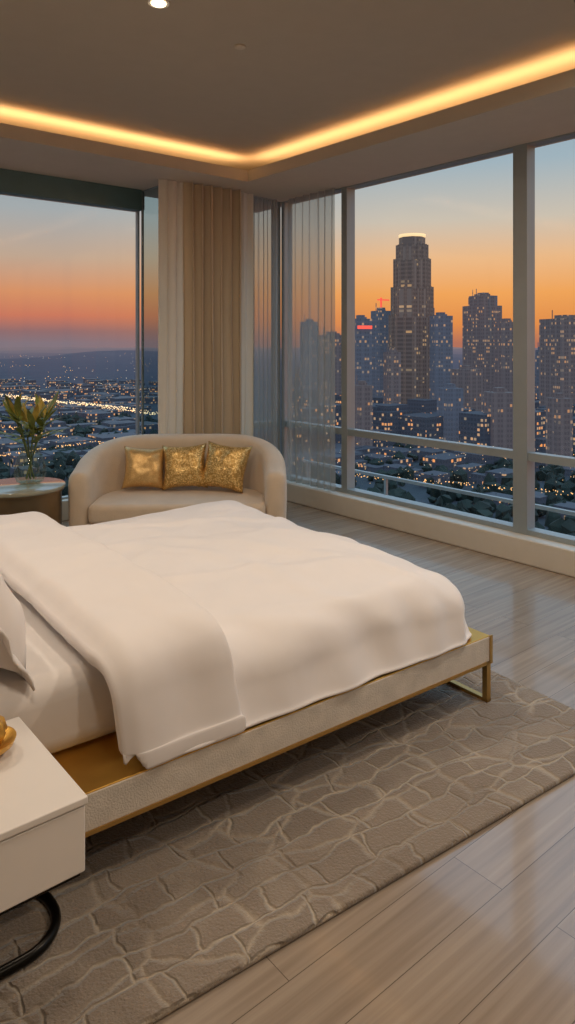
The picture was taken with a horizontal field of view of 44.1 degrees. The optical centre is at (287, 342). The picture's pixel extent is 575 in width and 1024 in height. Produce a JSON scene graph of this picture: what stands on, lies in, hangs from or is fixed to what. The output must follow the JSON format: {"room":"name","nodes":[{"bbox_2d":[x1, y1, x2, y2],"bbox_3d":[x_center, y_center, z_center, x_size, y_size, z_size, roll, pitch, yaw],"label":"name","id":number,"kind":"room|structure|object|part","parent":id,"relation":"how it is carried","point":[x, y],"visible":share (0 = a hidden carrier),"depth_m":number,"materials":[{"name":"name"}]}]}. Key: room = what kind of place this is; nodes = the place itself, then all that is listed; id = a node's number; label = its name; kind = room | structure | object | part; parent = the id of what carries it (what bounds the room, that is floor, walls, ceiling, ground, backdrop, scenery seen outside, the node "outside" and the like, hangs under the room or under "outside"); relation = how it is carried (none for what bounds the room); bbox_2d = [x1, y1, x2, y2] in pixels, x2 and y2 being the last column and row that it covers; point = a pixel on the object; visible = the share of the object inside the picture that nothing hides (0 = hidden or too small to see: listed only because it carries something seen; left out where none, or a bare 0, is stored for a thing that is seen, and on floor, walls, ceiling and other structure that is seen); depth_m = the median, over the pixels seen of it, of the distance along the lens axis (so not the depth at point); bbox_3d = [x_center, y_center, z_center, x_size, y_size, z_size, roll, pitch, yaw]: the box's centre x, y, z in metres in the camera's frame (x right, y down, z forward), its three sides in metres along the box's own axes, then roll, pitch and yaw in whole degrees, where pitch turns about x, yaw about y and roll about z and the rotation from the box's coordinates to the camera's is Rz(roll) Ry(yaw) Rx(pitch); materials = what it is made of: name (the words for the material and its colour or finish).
{"room":"hotel room","nodes":[
{"label":"hotel room","id":0,"kind":"room"},
{"bbox_2d":[0,192,144,211],"bbox_3d":[-3.075,-1.410,5.144,4.460,0.380,0.160,0,0,-40],"label":"wall","id":1,"kind":"structure","parent":0,"point":[144,192],"depth_m":6.21,"materials":[{"name":"paint"}]},
{"bbox_2d":[0,168,141,211],"bbox_3d":[-3.034,-1.292,5.048,4.400,0.185,0.080,0,0,-40],"label":"trim","id":2,"kind":"structure","parent":1,"relation":"attached to","point":[12,182],"depth_m":5.99,"materials":[{"name":"black metal"}]},
{"bbox_2d":[62,211,139,498],"bbox_3d":[-3.065,0.055,5.100,4.420,2.550,0.040,0,0,-40],"label":"frame","id":3,"kind":"object","parent":1,"relation":"attached to","point":[138,212],"visible":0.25,"depth_m":6.49,"materials":[{"name":"metal"}]},
{"bbox_2d":[141,186,157,434],"bbox_3d":[-1.190,-0.028,6.317,0.020,2.715,0.430,0,0,-40],"label":"frame","id":4,"kind":"object","parent":1,"relation":"attached to","point":[142,210],"visible":0.32,"depth_m":6.47,"materials":[{"name":"metal"}]},
{"bbox_2d":[0,0,574,170],"bbox_3d":[0.021,-1.670,2.490,6.020,0.140,8.400,0,0,-40],"label":"ceiling","id":5,"kind":"structure","parent":0,"point":[309,75],"depth_m":4.09,"materials":[{"name":"paint"}]},
{"bbox_2d":[148,0,168,8],"bbox_3d":[-0.605,-1.596,3.335,0.100,0.008,0.100,0,0,-40],"label":"recessed light","id":6,"kind":"object","parent":5,"relation":"in","point":[160,4],"visible":1,"depth_m":3.33,"materials":[{"name":"white paint"}]},
{"bbox_2d":[234,43,245,49],"bbox_3d":[-0.256,-1.593,3.822,0.060,0.015,0.060,0,0,-40],"label":"smoke detector","id":7,"kind":"object","parent":5,"relation":"attached to","point":[239,46],"visible":1,"depth_m":3.81,"materials":[{"name":"plastic"}]},
{"bbox_2d":[0,69,574,201],"bbox_3d":[0.037,-1.433,2.517,5.880,0.095,8.220,0,0,-40],"label":"ceiling soffit","id":8,"kind":"structure","parent":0,"point":[544,108],"depth_m":5.19,"materials":[{"name":"paint"}]},
{"bbox_2d":[158,179,253,435],"bbox_3d":[-0.679,0.055,6.252,1.000,2.870,0.148,0,0,-41],"label":"curtain","id":9,"kind":"object","parent":8,"relation":"hanging from","point":[205,233],"visible":0.71,"depth_m":6.20,"materials":[{"name":"fabric"}]},
{"bbox_2d":[253,196,276,447],"bbox_3d":[-0.232,-0.030,6.747,0.354,2.700,0.050,0,0,-40],"label":"sheer curtain","id":10,"kind":"object","parent":8,"relation":"hanging from","point":[264,209],"visible":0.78,"depth_m":6.76,"materials":[{"name":"grey fabric"}]},
{"bbox_2d":[287,188,335,490],"bbox_3d":[0.208,-0.030,6.577,0.070,2.700,0.680,0,0,-40],"label":"sheer curtain","id":11,"kind":"object","parent":8,"relation":"hanging from","point":[311,217],"visible":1,"depth_m":6.54,"materials":[{"name":"grey fabric"}]},
{"bbox_2d":[62,501,574,1023],"bbox_3d":[0.037,1.560,2.471,6.020,0.120,8.350,0,0,-40],"label":"floor","id":12,"kind":"structure","parent":0,"point":[482,931],"depth_m":1.84,"materials":[{"name":"brown wood"}]},
{"bbox_2d":[0,477,65,524],"bbox_3d":[-1.891,1.251,5.011,0.620,0.498,0.620,0,0,-40],"label":"side table","id":13,"kind":"object","parent":12,"relation":"on","point":[45,497],"visible":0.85,"depth_m":4.86,"materials":[{"name":"brown wood"}]},
{"bbox_2d":[0,390,66,483],"bbox_3d":[-1.848,0.669,5.109,0.521,0.661,0.449,0,0,38],"label":"potted plant","id":14,"kind":"object","parent":13,"relation":"on","point":[17,411],"visible":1,"depth_m":5.07,"materials":[{"name":"green plant"}]},
{"bbox_3d":[-1.889,0.723,5.084,0.129,0.500,0.105,0,0,-40],"label":"stem","id":15,"kind":"part","parent":14,"relation":"part of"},
{"bbox_3d":[-1.864,0.727,5.048,0.014,0.491,0.161,0,0,28],"label":"stem","id":16,"kind":"part","parent":14,"relation":"part of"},
{"bbox_3d":[-1.870,0.770,5.126,0.014,0.405,0.161,0,0,-31],"label":"stem","id":17,"kind":"part","parent":14,"relation":"part of","materials":[{"name":"green plant"}]},
{"bbox_3d":[-1.819,0.750,5.051,0.014,0.447,0.161,0,0,-32],"label":"stem","id":18,"kind":"part","parent":14,"relation":"part of","materials":[{"name":"green plant"}]},
{"bbox_3d":[-1.826,0.756,5.129,0.151,0.434,0.066,0,0,-40],"label":"stem","id":19,"kind":"part","parent":14,"relation":"part of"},
{"bbox_3d":[-1.800,0.733,5.093,0.130,0.480,0.104,0,0,-40],"label":"stem","id":20,"kind":"part","parent":14,"relation":"part of","materials":[{"name":"green plant"}]},
{"bbox_2d":[62,495,68,520],"bbox_3d":[-3.078,1.415,5.115,4.420,0.170,0.200,0,0,-40],"label":"trim","id":21,"kind":"structure","parent":12,"relation":"on","point":[65,515],"depth_m":5.99,"materials":[{"name":"paint"}]},
{"bbox_2d":[68,434,286,525],"bbox_3d":[-0.805,1.126,5.506,1.582,0.748,0.882,0,0,-2],"label":"loveseat","id":22,"kind":"object","parent":12,"relation":"on","point":[96,495],"visible":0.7,"depth_m":5.37,"materials":[{"name":"beige fabric"}]},
{"bbox_2d":[121,446,163,488],"bbox_3d":[-1.123,0.980,5.573,0.343,0.336,0.217,0,0,-7],"label":"throw pillow","id":23,"kind":"object","parent":22,"relation":"on","point":[144,467],"visible":0.99,"depth_m":5.51,"materials":[{"name":"gold fabric"}]},
{"bbox_2d":[88,486,265,523],"bbox_3d":[-0.803,1.228,5.415,1.270,0.145,0.700,0,0,-2],"label":"seat cushion","id":24,"kind":"object","parent":22,"relation":"on","point":[112,503],"depth_m":5.24,"materials":[{"name":"beige fabric"}]},
{"bbox_2d":[162,443,207,489],"bbox_3d":[-0.808,0.969,5.578,0.373,0.353,0.213,0,0,-2],"label":"throw pillow","id":25,"kind":"object","parent":22,"relation":"on","point":[184,466],"visible":0.98,"depth_m":5.51,"materials":[{"name":"gold fabric"}]},
{"bbox_2d":[198,441,252,493],"bbox_3d":[-0.486,0.966,5.548,0.394,0.371,0.228,0,0,19],"label":"throw pillow","id":26,"kind":"object","parent":22,"relation":"on","point":[225,466],"visible":1,"depth_m":5.48,"materials":[{"name":"gold fabric"}]},
{"bbox_2d":[0,668,574,1023],"bbox_3d":[-0.923,1.491,3.039,3.240,0.018,3.145,0,0,-35],"label":"rug","id":27,"kind":"object","parent":12,"relation":"on","point":[173,900],"visible":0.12,"depth_m":2.08,"materials":[{"name":"fabric"}]},
{"bbox_2d":[0,717,87,979],"bbox_3d":[-0.779,1.216,1.547,0.672,0.532,0.552,0,0,-40],"label":"nightstand","id":28,"kind":"object","parent":27,"relation":"on","point":[42,808],"visible":1,"depth_m":1.47,"materials":[{"name":"white paint"}]},
{"bbox_2d":[0,715,16,755],"bbox_3d":[-0.693,0.902,1.636,0.128,0.094,0.128,0,0,-40],"label":"bowl","id":29,"kind":"object","parent":28,"relation":"on","point":[8,734],"visible":1,"depth_m":1.65,"materials":[{"name":"gold metal"}]},
{"bbox_2d":[0,500,492,837],"bbox_3d":[-0.697,0.940,3.006,2.395,1.120,1.990,0,0,-37],"label":"bed","id":30,"kind":"object","parent":27,"relation":"on","point":[159,658],"visible":1,"depth_m":2.40,"materials":[{"name":"fabric"}]},
{"bbox_2d":[0,571,25,673],"bbox_3d":[-1.037,0.715,2.220,0.208,0.500,0.700,-31,18,-33],"label":"pillow","id":31,"kind":"object","parent":30,"relation":"on","point":[12,618],"depth_m":2.02,"materials":[{"name":"white fabric"}]},
{"bbox_3d":[-0.679,1.090,3.038,2.060,0.240,1.600,0,0,-37],"label":"mattress","id":32,"kind":"part","parent":30,"relation":"part of","materials":[{"name":"white fabric"}]},
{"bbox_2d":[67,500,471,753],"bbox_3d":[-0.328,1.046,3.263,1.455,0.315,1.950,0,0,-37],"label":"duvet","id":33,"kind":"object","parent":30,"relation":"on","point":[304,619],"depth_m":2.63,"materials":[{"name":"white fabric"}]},
{"bbox_3d":[-0.081,1.264,2.280,2.270,0.101,0.050,0,0,-37],"label":"rail","id":34,"kind":"part","parent":30,"relation":"part of","materials":[{"name":"fabric"}]},
{"bbox_3d":[-0.649,1.266,3.041,2.277,0.116,1.959,0,0,-37],"label":"brass trim","id":35,"kind":"part","parent":30,"relation":"part of","materials":[{"name":"gold metal"}]},
{"bbox_3d":[0.247,1.401,3.712,0.024,0.162,1.950,0,0,-37],"label":"leg frame","id":36,"kind":"part","parent":30,"relation":"part of","materials":[{"name":"gold metal"}]},
{"bbox_2d":[287,480,574,576],"bbox_3d":[2.411,1.415,4.066,0.290,0.170,7.560,0,0,-40],"label":"baseboard","id":37,"kind":"structure","parent":12,"relation":"on","point":[553,556],"depth_m":5.33,"materials":[{"name":"paint"}]},
{"bbox_2d":[335,465,574,536],"bbox_3d":[2.588,1.485,4.760,0.830,0.270,8.400,0,0,-40],"label":"railing","id":38,"kind":"object","parent":12,"relation":"attached to","point":[386,477],"visible":0.17,"depth_m":6.59,"materials":[{"name":"metal"}]},
{"bbox_3d":[-0.542,1.415,6.681,1.480,0.170,0.240,0,0,-40],"label":"baseboard","id":39,"kind":"structure","parent":12,"relation":"on","visible":0},
{"bbox_2d":[277,202,280,452],"bbox_3d":[-0.591,-0.035,6.614,1.280,2.730,0.100,0,0,-40],"label":"frame","id":40,"kind":"object","parent":39,"relation":"on","point":[278,203],"visible":0.1,"depth_m":6.98,"materials":[{"name":"metal"}]},
{"bbox_2d":[469,289,496,304],"bbox_3d":[190.005,13.412,689.783,19.014,132.176,19.014,0,0,-25],"label":"skyscraper","id":41,"kind":"structure","parent":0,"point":[476,289],"depth_m":684.72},
{"bbox_3d":[2.377,-1.500,4.193,0.180,0.200,7.800,0,0,-40],"label":"wall","id":42,"kind":"structure","parent":0,"visible":0},
{"bbox_2d":[281,132,574,545],"bbox_3d":[2.404,-0.035,4.098,0.100,2.730,7.580,0,0,-40],"label":"frame","id":43,"kind":"object","parent":42,"relation":"attached to","point":[523,454],"visible":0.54,"depth_m":5.16,"materials":[{"name":"metal"}]},
{"label":"outside","id":44,"kind":"structure","parent":0,"visible":0},
{"bbox_2d":[0,347,574,535],"bbox_3d":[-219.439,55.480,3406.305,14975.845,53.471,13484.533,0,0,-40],"label":"cityscape","id":45,"kind":"object","parent":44,"point":[96,404],"visible":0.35,"depth_m":488.39,"materials":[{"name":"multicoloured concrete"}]},
{"bbox_2d":[335,331,340,394],"bbox_3d":[38.472,32.757,619.818,19.879,93.486,19.879,0,0,-12],"label":"skyscraper","id":46,"kind":"structure","parent":45,"relation":"on","point":[337,335],"depth_m":610.79,"materials":[{"name":"grey concrete"}]},
{"bbox_2d":[355,315,371,384],"bbox_3d":[57.983,26.785,558.463,13.524,105.430,16.362,0,0,-15],"label":"skyscraper","id":47,"kind":"structure","parent":45,"relation":"on","point":[363,326],"depth_m":553.29,"materials":[{"name":"blue"}]},
{"bbox_2d":[355,375,372,445],"bbox_3d":[50.398,50.447,479.857,10.387,58.106,10.387,0,0,-22],"label":"skyscraper","id":48,"kind":"structure","parent":45,"relation":"on","point":[363,392],"depth_m":475.22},
{"bbox_2d":[371,298,390,396],"bbox_3d":[85.359,19.327,640.408,15.599,120.345,13.198,0,0,-30],"label":"skyscraper","id":49,"kind":"structure","parent":45,"relation":"on","point":[380,318],"depth_m":634.04,"materials":[{"name":"blue"}]},
{"bbox_2d":[383,343,400,403],"bbox_3d":[82.453,39.799,559.831,10.640,79.401,10.640,0,0,-12],"label":"skyscraper","id":50,"kind":"structure","parent":45,"relation":"on","point":[391,359],"depth_m":554.91,"materials":[{"name":"grey concrete"}]},
{"bbox_2d":[389,233,435,403],"bbox_3d":[108.747,1.746,619.811,38.411,192.113,38.411,0,0,-15],"label":"skyscraper","id":51,"kind":"structure","parent":45,"relation":"on","point":[412,292],"depth_m":604.86,"materials":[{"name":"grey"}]},
{"bbox_3d":[108.747,-93.000,619.811,23.403,2.620,23.403,0,0,-15],"label":"crown","id":52,"kind":"part","parent":51,"relation":"part of","materials":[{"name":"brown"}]},
{"bbox_2d":[430,308,452,399],"bbox_3d":[129.317,24.842,599.815,15.319,109.317,15.319,0,0,-10],"label":"skyscraper","id":53,"kind":"structure","parent":45,"relation":"on","point":[441,325],"depth_m":592.58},
{"bbox_2d":[437,378,462,441],"bbox_3d":[114.452,52.095,499.845,12.983,54.810,12.983,0,0,-22],"label":"skyscraper","id":54,"kind":"structure","parent":45,"relation":"on","point":[449,397],"depth_m":494.15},
{"bbox_2d":[450,360,482,410],"bbox_3d":[141.197,46.504,559.825,17.556,65.993,17.556,0,0,-35],"label":"skyscraper","id":55,"kind":"structure","parent":45,"relation":"on","point":[470,379],"depth_m":552.75,"materials":[{"name":"grey concrete"}]},
{"bbox_2d":[462,290,501,390],"bbox_3d":[180.815,15.053,659.793,25.182,128.894,25.182,0,0,-25],"label":"skyscraper","id":56,"kind":"structure","parent":45,"relation":"on","point":[479,317],"depth_m":648.91,"materials":[{"name":"grey concrete"}]},
{"bbox_2d":[483,381,512,448],"bbox_3d":[140.013,52.468,469.851,15.239,54.063,15.239,0,0,-8],"label":"skyscraper","id":57,"kind":"structure","parent":45,"relation":"on","point":[498,403],"depth_m":462.40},
{"bbox_2d":[494,318,512,391],"bbox_3d":[190.808,27.081,619.803,14.725,104.838,14.725,0,0,-12],"label":"skyscraper","id":58,"kind":"structure","parent":45,"relation":"on","point":[503,330],"depth_m":612.88,"materials":[{"name":"grey concrete"}]},
{"bbox_2d":[535,342,538,397],"bbox_3d":[228.053,39.405,639.794,6.330,80.190,6.330,0,0,-20],"label":"skyscraper","id":59,"kind":"structure","parent":45,"relation":"on","point":[536,351],"depth_m":639.01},
{"bbox_2d":[539,310,574,405],"bbox_3d":[218.471,26.785,559.818,26.916,105.430,26.916,0,0,-18],"label":"skyscraper","id":60,"kind":"structure","parent":45,"relation":"on","point":[556,335],"depth_m":548.71,"materials":[{"name":"grey concrete"}]},
{"bbox_2d":[546,386,572,464],"bbox_3d":[164.424,52.905,429.860,10.879,53.190,10.879,0,0,-15],"label":"skyscraper","id":61,"kind":"structure","parent":45,"relation":"on","point":[559,409],"depth_m":425.46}
]}

